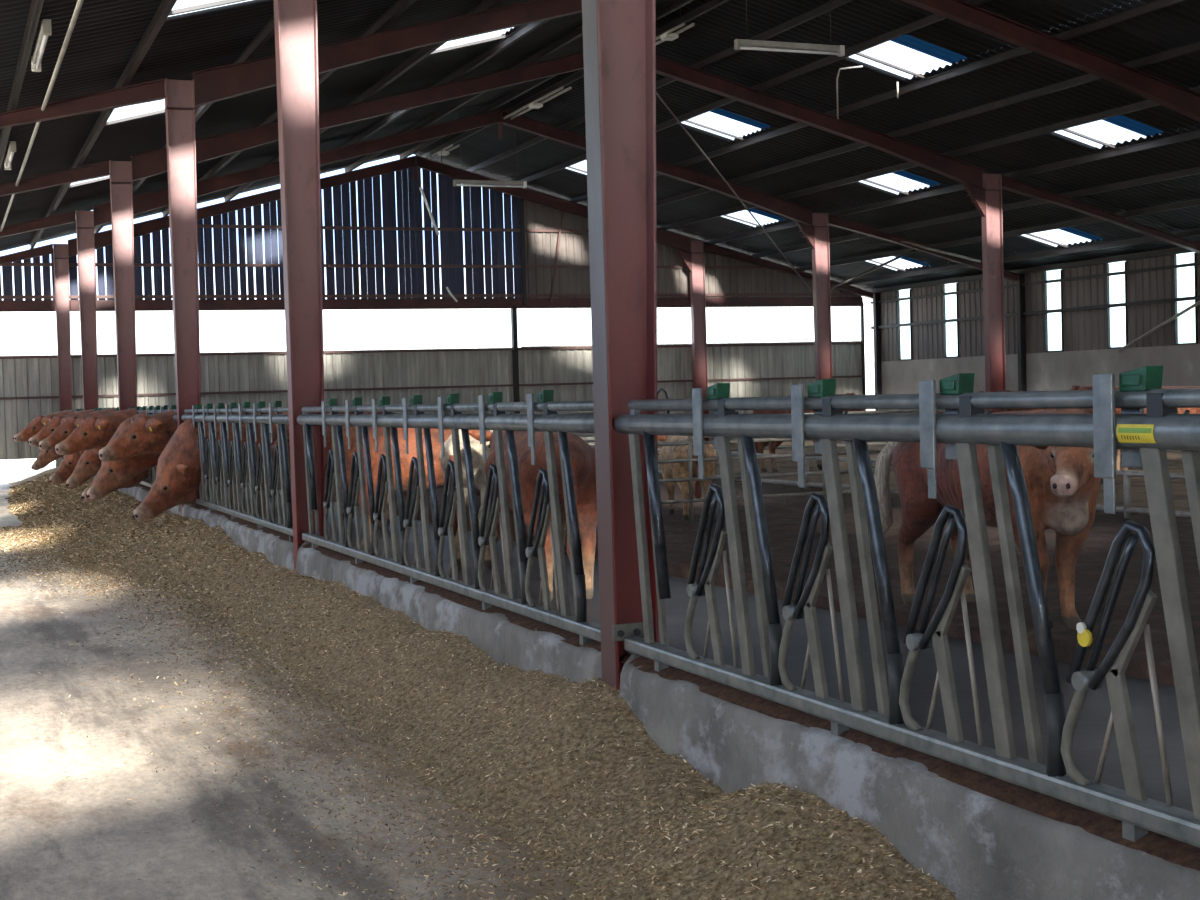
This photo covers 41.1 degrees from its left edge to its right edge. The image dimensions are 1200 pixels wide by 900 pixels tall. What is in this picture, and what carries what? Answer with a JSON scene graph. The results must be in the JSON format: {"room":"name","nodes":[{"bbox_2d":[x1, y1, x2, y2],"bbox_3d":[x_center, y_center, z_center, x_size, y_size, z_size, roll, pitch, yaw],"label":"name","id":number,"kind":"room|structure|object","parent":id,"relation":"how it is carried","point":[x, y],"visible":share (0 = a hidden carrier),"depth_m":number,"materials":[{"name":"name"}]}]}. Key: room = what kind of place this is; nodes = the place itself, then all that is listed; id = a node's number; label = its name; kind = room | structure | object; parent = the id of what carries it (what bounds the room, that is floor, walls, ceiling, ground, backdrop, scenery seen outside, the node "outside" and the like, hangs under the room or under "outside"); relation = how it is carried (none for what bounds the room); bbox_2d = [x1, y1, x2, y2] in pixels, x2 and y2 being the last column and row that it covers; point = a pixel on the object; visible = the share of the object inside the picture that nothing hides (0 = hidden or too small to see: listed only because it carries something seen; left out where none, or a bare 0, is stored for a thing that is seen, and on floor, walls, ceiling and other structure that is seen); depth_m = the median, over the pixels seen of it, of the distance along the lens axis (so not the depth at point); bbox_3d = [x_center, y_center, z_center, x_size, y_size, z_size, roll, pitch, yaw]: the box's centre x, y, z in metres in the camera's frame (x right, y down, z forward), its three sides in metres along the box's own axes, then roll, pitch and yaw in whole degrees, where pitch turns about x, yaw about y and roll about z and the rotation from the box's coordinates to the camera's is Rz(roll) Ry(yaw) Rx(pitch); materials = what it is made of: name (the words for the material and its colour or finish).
{"room":"farm building","nodes":[
{"label":"farm building","id":0,"kind":"room"},
{"bbox_2d":[0,481,572,899],"bbox_3d":[-2.387,1.384,5.754,5.370,0.020,61.600,-2,2,-22],"label":"floor","id":1,"kind":"structure","parent":0,"point":[73,837],"depth_m":6.43,"materials":[{"name":"concrete"}]},
{"bbox_2d":[53,243,71,459],"bbox_3d":[-11.362,-1.854,34.020,0.308,5.035,0.160,-2,2,-22],"label":"steel column","id":2,"kind":"structure","parent":1,"relation":"on","point":[60,251],"depth_m":33.98,"materials":[{"name":"metal"}]},
{"bbox_2d":[0,155,874,298],"bbox_3d":[-4.596,-4.979,36.751,25.240,3.559,0.220,-2,2,-22],"label":"roof beam","id":3,"kind":"structure","parent":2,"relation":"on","point":[104,238],"depth_m":36.79,"materials":[{"name":"metal"}]},
{"bbox_2d":[0,0,43,168],"bbox_3d":[-1.592,-3.346,5.735,0.060,0.110,60.550,-2,2,-22],"label":"purlin","id":4,"kind":"structure","parent":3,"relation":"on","point":[36,6],"depth_m":14.52,"materials":[{"name":"metal"}]},
{"bbox_2d":[4,139,15,169],"bbox_3d":[-7.207,-3.617,19.566,0.080,0.175,1.550,-2,2,-22],"label":"lamp","id":5,"kind":"object","parent":4,"relation":"hanging from","point":[12,144],"visible":1,"depth_m":19.35,"materials":[{"name":"white"}]},
{"bbox_2d":[31,17,51,71],"bbox_3d":[-4.798,-3.487,13.746,0.080,0.175,1.550,-2,2,-22],"label":"lamp","id":6,"kind":"object","parent":4,"relation":"hanging from","point":[45,31],"visible":1,"depth_m":13.56,"materials":[{"name":"white"}]},
{"bbox_2d":[29,0,176,248],"bbox_3d":[-0.557,-3.687,6.155,0.060,0.110,60.550,-2,2,-22],"label":"purlin","id":7,"kind":"structure","parent":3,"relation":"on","point":[165,7],"depth_m":16.86,"materials":[{"name":"metal"}]},
{"bbox_2d":[94,16,274,232],"bbox_3d":[0.652,-4.085,6.647,0.060,0.110,60.550,-2,2,-22],"label":"purlin","id":8,"kind":"structure","parent":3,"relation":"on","point":[268,31],"depth_m":17.37,"materials":[{"name":"metal"}]},
{"bbox_2d":[162,0,416,216],"bbox_3d":[1.980,-4.522,7.187,0.060,0.110,60.550,-2,2,-22],"label":"purlin","id":9,"kind":"structure","parent":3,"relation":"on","point":[400,6],"depth_m":18.46,"materials":[{"name":"metal"}]},
{"bbox_2d":[223,0,502,201],"bbox_3d":[3.217,-4.929,7.690,0.060,0.110,60.550,-2,2,-22],"label":"purlin","id":10,"kind":"structure","parent":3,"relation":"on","point":[425,51],"depth_m":22.35,"materials":[{"name":"metal"}]},
{"bbox_2d":[320,19,550,167],"bbox_3d":[4.517,-5.358,8.219,0.060,0.110,60.550,-2,2,-22],"label":"purlin","id":11,"kind":"structure","parent":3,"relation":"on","point":[526,29],"depth_m":23.77,"materials":[{"name":"metal"}]},
{"bbox_2d":[345,25,582,171],"bbox_3d":[5.736,-5.759,8.714,0.060,0.110,60.550,-2,2,-22],"label":"purlin","id":12,"kind":"structure","parent":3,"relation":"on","point":[578,32],"depth_m":28.02,"materials":[{"name":"metal"}]},
{"bbox_2d":[399,0,693,158],"bbox_3d":[6.926,-6.151,9.198,0.060,0.110,60.550,-2,2,-22],"label":"purlin","id":13,"kind":"structure","parent":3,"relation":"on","point":[676,4],"depth_m":29.62,"materials":[{"name":"metal"}]},
{"bbox_2d":[466,0,852,171],"bbox_3d":[8.412,-5.927,9.818,0.060,0.110,60.550,-2,2,-22],"label":"purlin","id":14,"kind":"structure","parent":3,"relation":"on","point":[824,8],"depth_m":25.50,"materials":[{"name":"metal"}]},
{"bbox_2d":[518,0,991,185],"bbox_3d":[9.465,-5.676,10.259,0.060,0.110,60.550,-2,2,-22],"label":"purlin","id":15,"kind":"structure","parent":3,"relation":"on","point":[933,18],"depth_m":25.36,"materials":[{"name":"metal"}]},
{"bbox_2d":[568,0,1186,202],"bbox_3d":[10.787,-5.361,10.814,0.060,0.110,60.550,-2,2,-22],"label":"purlin","id":16,"kind":"structure","parent":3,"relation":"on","point":[1155,5],"depth_m":24.18,"materials":[{"name":"metal"}]},
{"bbox_2d":[656,41,1199,206],"bbox_3d":[11.904,-5.094,11.282,0.060,0.110,60.550,-2,2,-22],"label":"purlin","id":17,"kind":"structure","parent":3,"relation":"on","point":[1195,46],"depth_m":25.77,"materials":[{"name":"metal"}]},
{"bbox_2d":[658,86,1199,229],"bbox_3d":[12.984,-4.837,11.735,0.060,0.110,60.550,-2,2,-22],"label":"purlin","id":18,"kind":"structure","parent":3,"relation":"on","point":[1148,103],"depth_m":27.64,"materials":[{"name":"metal"}]},
{"bbox_2d":[704,130,1199,243],"bbox_3d":[14.185,-4.551,12.239,0.060,0.110,60.550,-2,2,-22],"label":"purlin","id":19,"kind":"structure","parent":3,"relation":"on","point":[1194,134],"depth_m":28.43,"materials":[{"name":"metal"}]},
{"bbox_2d":[751,166,1199,257],"bbox_3d":[15.349,-4.273,12.726,0.060,0.110,60.550,-2,2,-22],"label":"purlin","id":20,"kind":"structure","parent":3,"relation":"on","point":[1196,170],"depth_m":30.58,"materials":[{"name":"metal"}]},
{"bbox_2d":[795,199,1199,270],"bbox_3d":[16.523,-3.994,13.218,0.060,0.110,60.550,-2,2,-22],"label":"purlin","id":21,"kind":"structure","parent":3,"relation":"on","point":[1196,202],"depth_m":32.09,"materials":[{"name":"metal"}]},
{"bbox_2d":[841,229,1199,284],"bbox_3d":[17.770,-3.696,13.741,0.060,0.110,60.550,-2,2,-22],"label":"purlin","id":22,"kind":"structure","parent":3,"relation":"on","point":[1195,232],"depth_m":33.95,"materials":[{"name":"metal"}]},
{"bbox_2d":[866,247,1192,292],"bbox_3d":[18.515,-3.519,14.054,0.060,0.110,60.550,-2,2,-22],"label":"purlin","id":23,"kind":"structure","parent":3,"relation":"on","point":[1175,250],"depth_m":34.83,"materials":[{"name":"metal"}]},
{"bbox_2d":[1118,300,1199,352],"bbox_3d":[11.597,-2.900,30.662,0.070,1.890,4.924,-2,2,-22],"label":"rod","id":24,"kind":"object","parent":23,"relation":"attached to","point":[1197,302],"visible":1,"depth_m":31.80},
{"bbox_2d":[76,210,97,410],"bbox_3d":[-9.068,-1.731,28.478,0.308,5.035,0.160,-2,2,-22],"label":"steel column","id":25,"kind":"structure","parent":1,"relation":"on","point":[85,228],"depth_m":28.43,"materials":[{"name":"metal"}]},
{"bbox_2d":[0,109,1018,280],"bbox_3d":[-2.302,-4.856,31.209,25.240,3.559,0.220,-2,2,-22],"label":"roof beam","id":26,"kind":"structure","parent":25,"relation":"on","point":[142,203],"depth_m":31.13,"materials":[{"name":"metal"}]},
{"bbox_2d":[900,241,980,262],"bbox_3d":[6.894,-4.470,34.964,2.987,0.802,0.064,-2,2,-10],"label":"rod","id":27,"kind":"object","parent":26,"relation":"attached to","point":[904,242],"visible":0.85,"depth_m":35.04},
{"bbox_2d":[109,160,136,491],"bbox_3d":[-6.773,-1.608,22.935,0.308,5.035,0.160,-2,2,-22],"label":"steel column","id":28,"kind":"structure","parent":1,"relation":"on","point":[121,184],"depth_m":22.89,"materials":[{"name":"metal"}]},
{"bbox_2d":[0,53,1199,253],"bbox_3d":[-0.008,-4.733,25.666,25.240,3.559,0.220,-2,2,-22],"label":"roof beam","id":29,"kind":"structure","parent":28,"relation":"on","point":[154,162],"depth_m":25.42,"materials":[{"name":"metal"}]},
{"bbox_2d":[164,78,200,514],"bbox_3d":[-4.479,-1.484,17.392,0.308,5.035,0.160,-2,2,-22],"label":"steel column","id":30,"kind":"structure","parent":1,"relation":"on","point":[180,108],"depth_m":17.35,"materials":[{"name":"metal"}]},
{"bbox_2d":[0,0,1199,128],"bbox_3d":[2.286,-4.609,20.123,25.240,3.559,0.220,-2,2,-22],"label":"roof beam","id":31,"kind":"structure","parent":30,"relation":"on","point":[220,83],"depth_m":18.46,"materials":[{"name":"metal"}]},
{"bbox_2d":[0,0,83,231],"bbox_3d":[-6.677,-3.614,18.806,0.035,0.040,28.000,-2,2,-22],"label":"cable conduit","id":32,"kind":"object","parent":31,"relation":"attached to","point":[80,2],"visible":1,"depth_m":15.51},
{"bbox_2d":[734,0,844,56],"bbox_3d":[2.374,-5.700,20.125,1.550,1.405,0.080,-2,2,-22],"label":"lamp","id":33,"kind":"object","parent":31,"relation":"hanging from","point":[839,50],"visible":1,"depth_m":20.11,"materials":[{"name":"white"}]},
{"bbox_2d":[0,526,574,899],"bbox_3d":[-3.873,1.209,11.727,2.015,0.030,20.084,-3,2,-26],"label":"scattered chaff","id":34,"kind":"object","parent":1,"relation":"on","point":[19,528],"visible":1,"depth_m":7.61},
{"bbox_2d":[274,0,325,570],"bbox_3d":[-2.185,-1.361,11.850,0.308,5.035,0.160,-2,2,-22],"label":"steel column","id":35,"kind":"structure","parent":1,"relation":"on","point":[295,21],"depth_m":11.83,"materials":[{"name":"metal"}]},
{"bbox_2d":[8,467,957,899],"bbox_3d":[-4.040,0.966,13.981,1.725,0.408,42.880,-2,2,-22],"label":"chopped feed","id":36,"kind":"object","parent":1,"relation":"on","point":[592,746],"visible":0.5,"depth_m":6.04,"materials":[{"name":"plant"}]},
{"bbox_2d":[6,472,955,899],"bbox_3d":[-5.353,0.870,17.467,1.549,0.408,31.750,-2,2,-22],"label":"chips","id":37,"kind":"object","parent":36,"relation":"on","point":[20,490],"visible":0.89,"depth_m":7.95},
{"bbox_2d":[582,0,657,689],"bbox_3d":[0.110,-1.238,6.307,0.308,5.035,0.160,-2,2,-22],"label":"steel column","id":38,"kind":"structure","parent":1,"relation":"on","point":[619,36],"depth_m":6.30,"materials":[{"name":"metal"}]},
{"bbox_2d":[612,622,643,640],"bbox_3d":[0.125,0.711,6.261,0.160,0.065,0.026,-2,2,-22],"label":"bracket","id":39,"kind":"object","parent":38,"relation":"attached to","point":[620,632],"visible":0.65,"depth_m":6.25,"materials":[{"name":"grey metal"}]},
{"bbox_2d":[61,460,1199,899],"bbox_3d":[-2.232,0.885,12.113,0.305,0.532,48.050,-2,2,-22],"label":"kerb","id":40,"kind":"object","parent":1,"relation":"on","point":[980,846],"visible":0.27,"depth_m":4.73,"materials":[{"name":"concrete"}]},
{"bbox_2d":[128,405,176,487],"bbox_3d":[-5.657,-0.016,20.174,0.092,1.080,5.800,-2,2,-22],"label":"fence","id":41,"kind":"object","parent":40,"relation":"on","point":[150,479],"visible":0.23,"depth_m":20.05,"materials":[{"name":"metal"}]},
{"bbox_2d":[181,401,292,540],"bbox_3d":[-3.363,0.107,14.631,0.092,1.080,5.800,-2,2,-22],"label":"fence","id":42,"kind":"object","parent":40,"relation":"on","point":[219,460],"visible":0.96,"depth_m":13.86,"materials":[{"name":"metal"}]},
{"bbox_2d":[297,390,600,644],"bbox_3d":[-1.069,0.231,9.089,0.092,1.080,5.800,-2,2,-22],"label":"fence","id":43,"kind":"object","parent":40,"relation":"on","point":[549,422],"visible":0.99,"depth_m":8.20,"materials":[{"name":"metal"}]},
{"bbox_2d":[136,484,1199,870],"bbox_3d":[-3.162,0.628,14.348,0.207,0.043,42.900,-2,2,-22],"label":"residue","id":44,"kind":"object","parent":40,"relation":"on","point":[1171,850],"visible":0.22,"depth_m":4.59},
{"bbox_2d":[614,366,1199,847],"bbox_3d":[1.198,0.352,3.611,0.092,1.080,5.740,-2,2,-22],"label":"fence","id":45,"kind":"object","parent":40,"relation":"on","point":[964,424],"visible":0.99,"depth_m":4.22,"materials":[{"name":"metal"}]},
{"bbox_2d":[1076,622,1092,646],"bbox_3d":[1.125,0.429,3.717,0.012,0.056,0.042,-2,2,-22],"label":"round tag","id":46,"kind":"object","parent":45,"relation":"attached to","point":[1084,636],"visible":1,"depth_m":3.71,"materials":[{"name":"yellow plastic"}]},
{"bbox_2d":[1116,424,1155,442],"bbox_3d":[1.179,-0.036,3.522,0.009,0.041,0.117,-2,2,-22],"label":"label plate","id":47,"kind":"object","parent":45,"relation":"attached to","point":[1126,433],"visible":1,"depth_m":3.52,"materials":[{"name":"yellow"}]},
{"bbox_2d":[0,0,674,251],"bbox_3d":[1.034,-4.310,6.746,13.400,3.555,61.050,-2,2,-22],"label":"ceiling","id":48,"kind":"structure","parent":0,"point":[106,34],"depth_m":20.48,"materials":[{"name":"metal"}]},
{"bbox_2d":[105,99,164,125],"bbox_3d":[-5.634,-4.283,20.143,1.269,0.420,1.240,-2,2,-22],"label":"window","id":49,"kind":"structure","parent":48,"relation":"attached to","point":[137,109],"depth_m":20.08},
{"bbox_2d":[168,0,250,16],"bbox_3d":[-3.340,-4.159,14.601,1.269,0.419,1.240,-2,2,-22],"label":"window","id":50,"kind":"structure","parent":48,"relation":"attached to","point":[179,4],"depth_m":14.64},
{"bbox_2d":[431,27,513,53],"bbox_3d":[-1.823,-5.537,21.693,1.389,0.452,1.240,-2,2,-22],"label":"window","id":51,"kind":"structure","parent":48,"relation":"attached to","point":[500,32],"depth_m":21.83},
{"bbox_2d":[0,167,865,466],"bbox_3d":[-4.767,-3.208,37.021,25.190,6.953,0.225,-2,2,-22],"label":"wall","id":52,"kind":"structure","parent":0,"point":[548,257],"depth_m":37.33,"materials":[{"name":"metal"}]},
{"bbox_2d":[0,358,53,459],"bbox_3d":[-14.008,-0.812,33.246,5.050,2.160,0.030,-2,2,-22],"label":"door","id":53,"kind":"structure","parent":52,"relation":"in","point":[30,377],"depth_m":33.97,"materials":[{"name":"metal"}]},
{"bbox_2d":[0,409,874,481],"bbox_3d":[-2.187,0.669,31.585,160.000,0.330,180.000,-2,2,-22],"label":"floor","id":54,"kind":"structure","parent":0,"point":[13,469],"depth_m":42.50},
{"bbox_2d":[212,483,1192,811],"bbox_3d":[9.558,0.820,10.199,20.130,0.150,60.700,-2,2,-22],"label":"floor","id":55,"kind":"structure","parent":0,"point":[1092,723],"depth_m":7.49,"materials":[{"name":"concrete"}]},
{"bbox_2d":[13,409,74,441],"bbox_3d":[-9.784,-0.104,31.190,3.123,1.405,0.810,-2,2,-22],"label":"cow","id":56,"kind":"object","parent":55,"relation":"on","point":[39,422],"visible":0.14,"depth_m":30.57},
{"bbox_2d":[31,450,62,469],"bbox_3d":[-8.928,-0.057,29.503,2.951,1.347,0.804,-2,2,-20],"label":"cow","id":57,"kind":"object","parent":55,"relation":"on","point":[44,458],"visible":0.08,"depth_m":28.97},
{"bbox_2d":[27,409,94,445],"bbox_3d":[-8.095,-0.017,27.217,3.123,1.405,0.810,-3,2,-24],"label":"cow","id":58,"kind":"object","parent":55,"relation":"on","point":[47,430],"visible":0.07,"depth_m":26.56},
{"bbox_2d":[37,408,116,450],"bbox_3d":[-6.753,0.057,23.916,3.123,1.405,0.810,-2,2,-20],"label":"cow","id":59,"kind":"object","parent":55,"relation":"on","point":[67,427],"visible":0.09,"depth_m":23.33},
{"bbox_2d":[53,407,141,454],"bbox_3d":[-5.724,0.108,21.563,3.123,1.405,0.810,-2,2,-22],"label":"cow","id":60,"kind":"object","parent":55,"relation":"on","point":[94,432],"visible":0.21,"depth_m":21.00},
{"bbox_2d":[48,408,223,490],"bbox_3d":[-7.259,0.016,25.541,2.973,1.405,0.797,-2,2,-22],"label":"cow","id":61,"kind":"object","parent":55,"relation":"on","point":[68,464],"visible":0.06,"depth_m":24.93},
{"bbox_2d":[65,448,250,499],"bbox_3d":[-6.003,0.096,22.556,2.951,1.347,0.805,-3,2,-25],"label":"cow","id":62,"kind":"object","parent":55,"relation":"on","point":[88,465],"visible":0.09,"depth_m":21.93},
{"bbox_2d":[81,407,290,501],"bbox_3d":[-5.142,0.124,20.607,2.973,1.405,0.797,-2,2,-18],"label":"cow","id":63,"kind":"object","parent":55,"relation":"on","point":[137,479],"visible":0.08,"depth_m":20.23},
{"bbox_2d":[86,412,329,499],"bbox_3d":[-4.727,0.165,19.476,2.951,1.347,0.805,-3,2,-23],"label":"cow","id":64,"kind":"object","parent":55,"relation":"on","point":[112,475],"visible":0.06,"depth_m":18.92},
{"bbox_2d":[97,406,353,518],"bbox_3d":[-4.109,0.174,18.257,3.123,1.405,0.810,-2,2,-19],"label":"cow","id":65,"kind":"object","parent":55,"relation":"on","point":[146,434],"visible":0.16,"depth_m":17.74},
{"bbox_2d":[132,404,406,528],"bbox_3d":[-3.443,0.200,16.949,2.973,1.405,0.797,-2,2,-22],"label":"cow","id":66,"kind":"object","parent":55,"relation":"on","point":[178,472],"visible":0.27,"depth_m":16.39},
{"bbox_2d":[271,426,498,549],"bbox_3d":[-1.915,0.302,14.727,2.412,1.250,0.660,-2,2,-5],"label":"cow","id":67,"kind":"object","parent":55,"relation":"on","point":[405,459],"visible":0.12,"depth_m":14.49},
{"bbox_2d":[439,429,566,568],"bbox_3d":[-0.649,0.330,13.630,0.681,1.216,2.233,-1,2,26],"label":"cow","id":68,"kind":"object","parent":55,"relation":"on","point":[476,447],"visible":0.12,"depth_m":12.78},
{"bbox_2d":[469,430,596,601],"bbox_3d":[-0.486,0.398,11.571,0.640,1.212,2.340,-2,2,-16],"label":"cow","id":69,"kind":"object","parent":55,"relation":"on","point":[582,454],"visible":0.48,"depth_m":10.69},
{"bbox_2d":[248,440,1199,685],"bbox_3d":[7.236,0.464,18.972,17.700,0.156,42.700,-2,2,-22],"label":"floor","id":70,"kind":"structure","parent":0,"point":[784,515],"depth_m":12.01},
{"bbox_2d":[657,435,715,520],"bbox_3d":[0.885,0.250,17.075,0.543,0.923,1.753,-2,2,-7],"label":"cow","id":71,"kind":"object","parent":70,"relation":"on","point":[669,470],"visible":0.57,"depth_m":16.41},
{"bbox_2d":[675,241,708,440],"bbox_3d":[2.275,-2.624,39.648,0.755,5.080,0.160,-2,2,-22],"label":"steel column","id":72,"kind":"structure","parent":70,"relation":"on","point":[694,262],"depth_m":39.69,"materials":[{"name":"metal"}]},
{"bbox_2d":[520,410,936,454],"bbox_3d":[1.407,-0.154,26.992,11.251,1.120,0.051,-2,2,-22],"label":"barrier","id":73,"kind":"object","parent":70,"relation":"on","point":[741,411],"visible":0.02,"depth_m":27.37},
{"bbox_2d":[575,409,944,522],"bbox_3d":[1.597,0.202,16.145,4.591,1.140,0.041,-2,2,-22],"label":"barrier","id":74,"kind":"object","parent":70,"relation":"on","point":[689,442],"visible":0.12,"depth_m":16.12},
{"bbox_2d":[753,393,866,471],"bbox_3d":[3.417,-0.278,25.708,2.412,1.250,0.660,-3,2,-32],"label":"cow","id":75,"kind":"object","parent":70,"relation":"on","point":[759,446],"visible":0.13,"depth_m":25.09},
{"bbox_2d":[795,213,832,380],"bbox_3d":[4.569,-2.501,34.105,0.755,5.080,0.160,-2,2,-22],"label":"steel column","id":76,"kind":"structure","parent":70,"relation":"on","point":[817,236],"depth_m":34.14,"materials":[{"name":"metal"}]},
{"bbox_2d":[656,92,811,290],"bbox_3d":[2.732,-4.802,30.939,0.032,3.149,7.251,-1,2,29],"label":"rod","id":77,"kind":"object","parent":76,"relation":"attached to","point":[657,94],"visible":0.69,"depth_m":30.45,"materials":[{"name":"grey metal"}]},
{"bbox_2d":[830,249,915,289],"bbox_3d":[6.026,-3.975,34.995,2.743,1.013,0.056,-3,2,-35],"label":"rod","id":78,"kind":"object","parent":76,"relation":"attached to","point":[913,250],"visible":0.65,"depth_m":34.91,"materials":[{"name":"grey metal"}]},
{"bbox_2d":[570,432,1199,517],"bbox_3d":[3.229,0.127,19.201,0.064,0.985,21.064,-2,2,-22],"label":"barrier","id":79,"kind":"object","parent":70,"relation":"on","point":[1127,509],"visible":0.1,"depth_m":15.11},
{"bbox_2d":[963,173,1005,391],"bbox_3d":[6.864,-2.378,28.563,0.755,5.080,0.160,-2,2,-22],"label":"steel column","id":80,"kind":"structure","parent":70,"relation":"on","point":[988,202],"depth_m":28.60,"materials":[{"name":"metal"}]},
{"bbox_2d":[874,408,1121,628],"bbox_3d":[2.244,0.368,8.794,0.698,1.188,2.132,-2,2,-16],"label":"cow","id":81,"kind":"object","parent":70,"relation":"on","point":[1062,486],"visible":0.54,"depth_m":8.48},
{"bbox_2d":[990,390,1102,483],"bbox_3d":[5.521,-0.135,19.741,2.412,1.250,0.660,-3,2,-37],"label":"cow","id":82,"kind":"object","parent":70,"relation":"on","point":[1090,410],"visible":0.03,"depth_m":19.29},
{"bbox_2d":[1069,385,1199,469],"bbox_3d":[7.292,-0.267,21.736,2.461,1.275,0.673,-2,2,-2],"label":"cow","id":83,"kind":"object","parent":70,"relation":"on","point":[1075,387],"visible":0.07,"depth_m":21.59},
{"bbox_2d":[414,0,1199,289],"bbox_3d":[13.038,-4.932,11.701,12.600,3.345,61.050,-2,2,-22],"label":"ceiling","id":84,"kind":"structure","parent":0,"point":[855,22],"depth_m":27.68,"materials":[{"name":"metal"}]},
{"bbox_2d":[503,78,571,119],"bbox_3d":[-1.202,-6.589,29.883,0.200,0.390,3.200,-2,2,-22],"label":"light fixture","id":85,"kind":"object","parent":84,"relation":"hanging from","point":[533,105],"visible":0.94,"depth_m":29.77,"materials":[{"name":"white plastic"}]},
{"bbox_2d":[420,0,729,157],"bbox_3d":[7.388,-6.171,9.389,0.060,0.110,60.550,-2,2,-22],"label":"purlin","id":86,"kind":"structure","parent":84,"relation":"attached to","point":[712,4],"depth_m":28.58,"materials":[{"name":"metal"}]},
{"bbox_2d":[453,112,526,187],"bbox_3d":[-2.168,-5.888,31.339,1.500,1.475,0.080,-2,2,-22],"label":"lamp","id":87,"kind":"object","parent":86,"relation":"hanging from","point":[461,182],"visible":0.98,"depth_m":31.33,"materials":[{"name":"white"}]},
{"bbox_2d":[566,160,586,174],"bbox_3d":[-0.144,-6.156,35.364,1.409,0.455,1.240,-2,2,-22],"label":"window","id":88,"kind":"structure","parent":84,"relation":"attached to","point":[582,165],"depth_m":35.34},
{"bbox_2d":[656,8,694,44],"bbox_3d":[1.054,-6.468,24.433,0.200,0.390,1.400,-2,2,-22],"label":"light fixture","id":89,"kind":"object","parent":84,"relation":"hanging from","point":[668,35],"visible":0.8,"depth_m":24.30,"materials":[{"name":"white plastic"}]},
{"bbox_2d":[681,112,760,140],"bbox_3d":[2.150,-6.033,29.822,1.409,0.457,1.240,-2,2,-22],"label":"window","id":90,"kind":"structure","parent":84,"relation":"attached to","point":[709,119],"depth_m":29.78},
{"bbox_2d":[709,108,769,129],"bbox_3d":[2.475,-6.041,29.035,1.280,0.378,0.460,-2,2,-22],"label":"window","id":91,"kind":"structure","parent":84,"relation":"attached to","point":[718,111],"depth_m":29.08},
{"bbox_2d":[721,210,778,227],"bbox_3d":[3.324,-5.329,36.818,1.259,0.416,1.240,-2,2,-22],"label":"window","id":92,"kind":"structure","parent":84,"relation":"attached to","point":[744,215],"depth_m":36.82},
{"bbox_2d":[859,173,928,195],"bbox_3d":[5.619,-5.207,31.276,1.259,0.418,1.240,-2,2,-22],"label":"window","id":93,"kind":"structure","parent":84,"relation":"attached to","point":[892,180],"depth_m":31.26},
{"bbox_2d":[867,256,921,271],"bbox_3d":[6.896,-4.478,38.315,1.289,0.424,1.240,-2,2,-22],"label":"window","id":94,"kind":"structure","parent":84,"relation":"attached to","point":[899,263],"depth_m":38.33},
{"bbox_2d":[849,41,950,79],"bbox_3d":[4.444,-5.910,24.279,1.409,0.457,1.240,-2,2,-22],"label":"window","id":95,"kind":"structure","parent":84,"relation":"attached to","point":[890,52],"depth_m":24.26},
{"bbox_2d":[894,170,939,186],"bbox_3d":[5.943,-5.214,30.489,1.130,0.339,0.460,-2,2,-22],"label":"window","id":96,"kind":"structure","parent":84,"relation":"attached to","point":[902,173],"depth_m":30.54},
{"bbox_2d":[890,34,966,63],"bbox_3d":[4.769,-5.917,23.493,1.280,0.379,0.460,-2,2,-22],"label":"window","id":97,"kind":"structure","parent":84,"relation":"attached to","point":[906,40],"depth_m":23.55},
{"bbox_2d":[1022,229,1090,248],"bbox_3d":[9.190,-4.356,32.773,1.289,0.426,1.240,-2,2,-22],"label":"window","id":98,"kind":"structure","parent":84,"relation":"attached to","point":[1057,235],"depth_m":32.77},
{"bbox_2d":[1060,227,1102,240],"bbox_3d":[9.514,-4.363,31.986,1.160,0.347,0.460,-2,2,-22],"label":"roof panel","id":99,"kind":"structure","parent":84,"relation":"attached to","point":[1068,229],"depth_m":32.04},
{"bbox_2d":[1056,120,1145,149],"bbox_3d":[7.913,-5.083,25.733,1.259,0.418,1.240,-2,2,-22],"label":"window","id":100,"kind":"structure","parent":84,"relation":"attached to","point":[1101,130],"depth_m":25.74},
{"bbox_2d":[1103,115,1163,136],"bbox_3d":[8.237,-5.090,24.947,1.130,0.340,0.460,-2,2,-22],"label":"window","id":101,"kind":"structure","parent":84,"relation":"attached to","point":[1122,121],"depth_m":25.01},
{"bbox_2d":[870,247,1199,413],"bbox_3d":[18.824,-1.567,13.981,0.340,4.084,60.700,-2,2,-22],"label":"wall","id":102,"kind":"structure","parent":0,"point":[1150,281],"depth_m":35.58,"materials":[{"name":"metal"}]},
{"bbox_2d":[897,289,911,360],"bbox_3d":[7.745,-3.226,40.611,0.080,1.900,0.600,-2,2,-22],"label":"window","id":103,"kind":"structure","parent":102,"relation":"in","point":[898,292],"depth_m":40.84,"materials":[{"name":"metal"}]},
{"bbox_2d":[942,283,958,357],"bbox_3d":[8.510,-3.185,38.763,0.080,1.900,0.600,-2,2,-22],"label":"window","id":104,"kind":"structure","parent":102,"relation":"in","point":[943,286],"depth_m":39.00,"materials":[{"name":"plastic"}]},
{"bbox_2d":[1044,270,1063,351],"bbox_3d":[9.989,-3.106,35.188,0.080,1.900,0.600,-2,2,-22],"label":"window","id":105,"kind":"structure","parent":102,"relation":"in","point":[1045,273],"depth_m":35.42,"materials":[{"name":"plastic"}]},
{"bbox_2d":[1106,261,1127,348],"bbox_3d":[10.769,-3.064,33.303,0.080,1.900,0.600,-2,2,-22],"label":"window","id":106,"kind":"structure","parent":102,"relation":"in","point":[1125,262],"depth_m":33.54,"materials":[{"name":"metal"}]},
{"bbox_2d":[1173,252,1197,344],"bbox_3d":[11.527,-3.023,31.474,0.080,1.900,0.600,-2,2,-22],"label":"window","id":107,"kind":"structure","parent":102,"relation":"in","point":[1175,270],"depth_m":31.71,"materials":[{"name":"metal"}]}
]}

